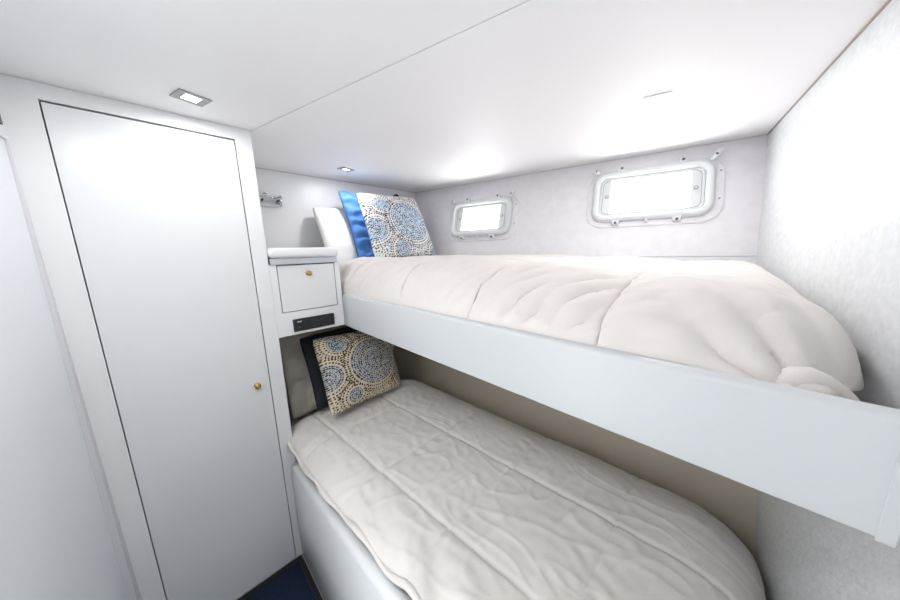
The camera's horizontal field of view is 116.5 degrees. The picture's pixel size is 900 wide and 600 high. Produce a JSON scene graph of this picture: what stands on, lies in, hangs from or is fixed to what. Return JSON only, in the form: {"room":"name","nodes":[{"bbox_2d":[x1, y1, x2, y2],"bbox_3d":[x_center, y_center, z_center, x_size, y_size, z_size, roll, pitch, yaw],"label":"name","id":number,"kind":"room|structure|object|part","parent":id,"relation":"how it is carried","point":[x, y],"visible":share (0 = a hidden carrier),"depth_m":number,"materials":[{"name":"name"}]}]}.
{"room":"boat cabin","nodes":[
{"label":"boat cabin","id":0,"kind":"room"},
{"bbox_2d":[0,137,126,599],"bbox_3d":[-0.938,0.436,0.618,0.065,1.990,0.690,-11,14,-43],"label":"wall","id":1,"kind":"structure","parent":0,"point":[56,542],"depth_m":0.68,"materials":[{"name":"white paint"}]},
{"bbox_2d":[0,114,6,139],"bbox_3d":[-1.145,-0.458,0.703,0.011,0.080,0.075,-11,14,-43],"label":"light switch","id":2,"kind":"object","parent":1,"relation":"attached to","point":[3,135],"visible":1,"depth_m":0.72,"materials":[{"name":"white plastic"}]},
{"bbox_2d":[4,138,141,599],"bbox_3d":[-1.156,0.399,0.856,0.072,1.990,0.039,-11,14,-43],"label":"trim","id":3,"kind":"structure","parent":1,"relation":"attached to","point":[121,552],"depth_m":0.88,"materials":[{"name":"white wood"}]},
{"bbox_2d":[237,554,323,599],"bbox_3d":[-0.238,1.391,0.970,2.600,0.032,2.600,-11,14,-43],"label":"floor","id":4,"kind":"structure","parent":0,"point":[302,554],"depth_m":1.33,"materials":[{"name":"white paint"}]},
{"bbox_2d":[0,74,302,599],"bbox_3d":[-1.135,0.327,1.256,0.554,1.989,0.564,-11,14,-43],"label":"locker","id":5,"kind":"object","parent":4,"relation":"on","point":[147,222],"visible":0.99,"depth_m":1.00,"materials":[{"name":"white wood"}]},
{"bbox_3d":[-0.822,0.368,1.191,0.024,0.024,0.026,-11,14,-43],"label":"knob","id":6,"kind":"part","parent":5,"relation":"part of","materials":[{"name":"gold metal"}]},
{"bbox_2d":[238,555,322,599],"bbox_3d":[-0.463,1.447,0.547,0.882,0.016,1.665,-11,14,-43],"label":"carpet","id":7,"kind":"object","parent":4,"relation":"on","point":[294,581],"visible":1,"depth_m":1.28,"materials":[{"name":"blue carpet"}]},
{"bbox_2d":[291,458,411,599],"bbox_3d":[-0.136,0.989,1.262,0.752,0.635,2.097,-11,14,-43],"label":"bunk bed","id":8,"kind":"object","parent":4,"relation":"on","point":[341,565],"visible":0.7,"depth_m":1.03,"materials":[{"name":"white"}]},
{"bbox_2d":[287,399,328,459],"bbox_3d":[-0.142,0.814,1.305,0.721,0.244,1.984,-11,14,-43],"label":"mattress","id":9,"kind":"object","parent":8,"relation":"on","point":[293,421],"visible":0.02,"depth_m":1.58,"materials":[{"name":"beige fabric"}]},
{"bbox_2d":[279,321,345,418],"bbox_3d":[-0.723,0.373,1.759,0.608,0.437,0.272,-11,14,-43],"label":"pillow","id":10,"kind":"object","parent":9,"relation":"on","point":[301,398],"visible":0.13,"depth_m":1.56,"materials":[{"name":"beige fabric"}]},
{"bbox_2d":[287,379,765,599],"bbox_3d":[0.078,0.777,1.149,0.982,0.331,1.717,-11,14,-43],"label":"duvet","id":11,"kind":"object","parent":9,"relation":"on","point":[451,498],"visible":0.97,"depth_m":0.87,"materials":[{"name":"beige fabric"}]},
{"bbox_2d":[300,326,357,410],"bbox_3d":[-0.613,0.353,1.617,0.183,0.354,0.458,6,12,34],"label":"cushion","id":12,"kind":"object","parent":11,"relation":"on","point":[306,343],"visible":0.23,"depth_m":1.46,"materials":[{"name":"black fabric"}]},
{"bbox_2d":[313,331,400,414],"bbox_3d":[-0.490,0.356,1.577,0.248,0.359,0.517,6,12,35],"label":"cushion","id":13,"kind":"object","parent":11,"relation":"on","point":[356,367],"visible":0.9,"depth_m":1.47,"materials":[{"name":"fabric"}]},
{"bbox_2d":[255,168,415,399],"bbox_3d":[-0.838,0.194,1.954,2.070,1.990,0.030,-11,14,-43],"label":"wall","id":14,"kind":"structure","parent":0,"point":[293,225],"depth_m":1.72,"materials":[{"name":"white paint"}]},
{"bbox_2d":[259,192,282,207],"bbox_3d":[-1.038,-0.571,1.587,0.145,0.075,0.041,-11,14,-43],"label":"wall bracket","id":15,"kind":"object","parent":14,"relation":"attached to","point":[265,200],"visible":0.8,"depth_m":1.60,"materials":[{"name":"white metal"}]},
{"bbox_2d":[266,247,344,337],"bbox_3d":[-0.838,-0.074,1.489,0.302,0.394,0.564,-11,14,-43],"label":"upper cabinet","id":16,"kind":"object","parent":14,"relation":"attached to","point":[310,288],"visible":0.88,"depth_m":1.29,"materials":[{"name":"white wood"}]},
{"bbox_2d":[266,247,337,258],"bbox_3d":[-0.845,-0.245,1.459,0.296,0.046,0.557,-11,14,-43],"label":"countertop","id":17,"kind":"structure","parent":16,"relation":"on","point":[272,253],"depth_m":1.25,"materials":[{"name":"white"}]},
{"bbox_3d":[-0.665,-0.063,1.312,0.244,0.207,0.019,-11,14,-43],"label":"drawer","id":18,"kind":"part","parent":16,"relation":"part of","materials":[{"name":"white laminate"}]},
{"bbox_2d":[293,313,334,331],"bbox_3d":[-0.645,0.106,1.333,0.187,0.059,0.017,-11,14,-43],"label":"stereo","id":19,"kind":"object","parent":16,"relation":"in","point":[301,324],"visible":1,"depth_m":1.33,"materials":[{"name":"black plastic"}]},
{"bbox_2d":[255,167,415,192],"bbox_3d":[-0.713,-0.808,1.900,1.215,0.006,0.007,-11,14,-43],"label":"trim","id":20,"kind":"structure","parent":14,"relation":"attached to","point":[255,167],"depth_m":1.81,"materials":[{"name":"grey"}]},
{"bbox_2d":[0,0,887,191],"bbox_3d":[-0.038,-0.642,0.783,3.200,0.030,2.700,-11,14,-43],"label":"ceiling","id":21,"kind":"structure","parent":0,"point":[533,86],"depth_m":0.75,"materials":[{"name":"white paint"}]},
{"bbox_2d":[170,88,211,106],"bbox_3d":[-0.793,-0.619,0.854,0.070,0.004,0.078,4,12,28],"label":"recessed light","id":22,"kind":"object","parent":21,"relation":"in","point":[180,94],"visible":1,"depth_m":0.85,"materials":[{"name":"silver metal"}]},
{"bbox_2d":[180,94,201,102],"bbox_3d":[-0.793,-0.619,0.853,0.044,0.002,0.040,4,12,28],"label":"diffuser","id":23,"kind":"object","parent":22,"relation":"attached to","point":[190,98],"depth_m":0.85,"materials":[{"name":"white plastic"}]},
{"bbox_2d":[337,167,354,171],"bbox_3d":[-0.606,-0.761,1.623,0.055,0.004,0.078,4,12,28],"label":"recessed light","id":24,"kind":"object","parent":21,"relation":"in","point":[346,169],"visible":1,"depth_m":1.62,"materials":[{"name":"silver metal"}]},
{"bbox_2d":[642,91,672,106],"bbox_3d":[0.688,-0.669,0.928,0.075,0.004,0.066,4,12,28],"label":"recessed light","id":25,"kind":"object","parent":21,"relation":"in","point":[663,97],"visible":1,"depth_m":0.93,"materials":[{"name":"white"}]},
{"bbox_2d":[645,94,668,104],"bbox_3d":[0.688,-0.669,0.928,0.061,0.002,0.052,4,12,28],"label":"diffuser","id":26,"kind":"object","parent":25,"relation":"attached to","point":[659,98],"depth_m":0.93,"materials":[{"name":"white plastic"}]},
{"bbox_2d":[393,345,757,557],"bbox_3d":[0.280,0.659,1.618,2.179,1.140,0.485,8,14,42],"label":"wall","id":27,"kind":"structure","parent":0,"point":[733,503],"depth_m":1.24,"materials":[{"name":"beige paint"}]},
{"bbox_2d":[342,293,899,547],"bbox_3d":[0.145,0.049,1.353,0.889,0.173,2.157,-11,14,-43],"label":"bunk bed rail","id":28,"kind":"object","parent":27,"relation":"attached to","point":[836,458],"visible":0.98,"depth_m":0.46,"materials":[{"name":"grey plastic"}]},
{"bbox_3d":[0.107,-0.011,1.434,0.755,0.189,1.970,-11,14,-43],"label":"mattress","id":29,"kind":"object","parent":28,"relation":"on","visible":0},
{"bbox_2d":[339,253,864,400],"bbox_3d":[0.213,-0.099,1.345,1.923,0.239,1.202,6,13,37],"label":"duvet","id":30,"kind":"object","parent":29,"relation":"on","point":[739,318],"visible":0.92,"depth_m":0.62,"materials":[{"name":"beige fabric"}]},
{"bbox_2d":[313,208,357,263],"bbox_3d":[-0.592,-0.424,1.871,0.546,0.382,0.238,-11,14,-43],"label":"pillow","id":31,"kind":"object","parent":30,"relation":"on","point":[333,225],"visible":0.37,"depth_m":1.71,"materials":[{"name":"white fabric"}]},
{"bbox_2d":[338,191,374,257],"bbox_3d":[-0.481,-0.489,1.865,0.425,0.442,0.211,-11,14,-43],"label":"cushion","id":32,"kind":"object","parent":30,"relation":"on","point":[349,200],"visible":0.25,"depth_m":1.74,"materials":[{"name":"blue fabric"}]},
{"bbox_2d":[357,193,434,256],"bbox_3d":[-0.340,-0.488,1.845,0.488,0.426,0.247,-11,14,-43],"label":"cushion","id":33,"kind":"object","parent":30,"relation":"on","point":[395,225],"visible":0.98,"depth_m":1.75,"materials":[{"name":"fabric"}]},
{"bbox_2d":[415,135,767,263],"bbox_3d":[0.619,-0.508,1.728,2.240,0.606,0.211,5,12,32],"label":"wall","id":34,"kind":"structure","parent":0,"point":[552,219],"depth_m":1.57,"materials":[{"name":"white paint"}]},
{"bbox_2d":[448,189,518,241],"bbox_3d":[0.216,-0.578,1.949,0.525,0.322,0.131,5,12,32],"label":"window","id":35,"kind":"structure","parent":34,"relation":"in","point":[509,209],"depth_m":1.90,"materials":[{"name":"white plastic"}]},
{"bbox_3d":[0.210,-0.572,1.950,0.387,0.186,0.065,5,12,32],"label":"sash","id":36,"kind":"part","parent":35,"relation":"part of","materials":[{"name":"white glass"}]},
{"bbox_3d":[0.213,-0.573,1.954,0.459,0.250,0.126,5,12,32],"label":"frame","id":37,"kind":"part","parent":35,"relation":"part of","materials":[{"name":"white plastic"}]},
{"bbox_2d":[418,134,766,192],"bbox_3d":[0.583,-0.818,1.780,2.000,0.006,0.007,5,12,32],"label":"trim","id":38,"kind":"structure","parent":34,"relation":"attached to","point":[764,134],"depth_m":1.56,"materials":[{"name":"grey"}]},
{"bbox_2d":[586,147,725,227],"bbox_3d":[1.038,-0.559,1.450,0.580,0.341,0.137,5,12,32],"label":"window","id":39,"kind":"structure","parent":34,"relation":"in","point":[708,174],"depth_m":1.39,"materials":[{"name":"white"}]},
{"bbox_3d":[1.032,-0.553,1.450,0.442,0.205,0.071,5,12,32],"label":"sash","id":40,"kind":"part","parent":39,"relation":"part of","materials":[{"name":"white glass"}]},
{"bbox_3d":[1.035,-0.555,1.454,0.514,0.269,0.132,5,12,32],"label":"frame","id":41,"kind":"part","parent":39,"relation":"part of","materials":[{"name":"white"}]},
{"bbox_2d":[590,254,756,256],"bbox_3d":[0.495,-0.269,1.747,2.005,0.008,0.008,5,12,32],"label":"trim","id":42,"kind":"structure","parent":34,"relation":"attached to","point":[755,254],"depth_m":1.34,"materials":[{"name":"white"}]},
{"bbox_2d":[754,0,899,599],"bbox_3d":[0.630,0.446,0.346,0.030,1.990,3.085,6,13,37],"label":"wall","id":43,"kind":"structure","parent":0,"point":[829,228],"depth_m":0.62,"materials":[{"name":"white paint"}]},
{"bbox_2d":[767,0,890,134],"bbox_3d":[0.882,-0.606,0.551,0.006,0.006,1.803,6,13,37],"label":"trim","id":44,"kind":"structure","parent":43,"relation":"attached to","point":[888,1],"depth_m":0.73,"materials":[{"name":"beige"}]}
]}

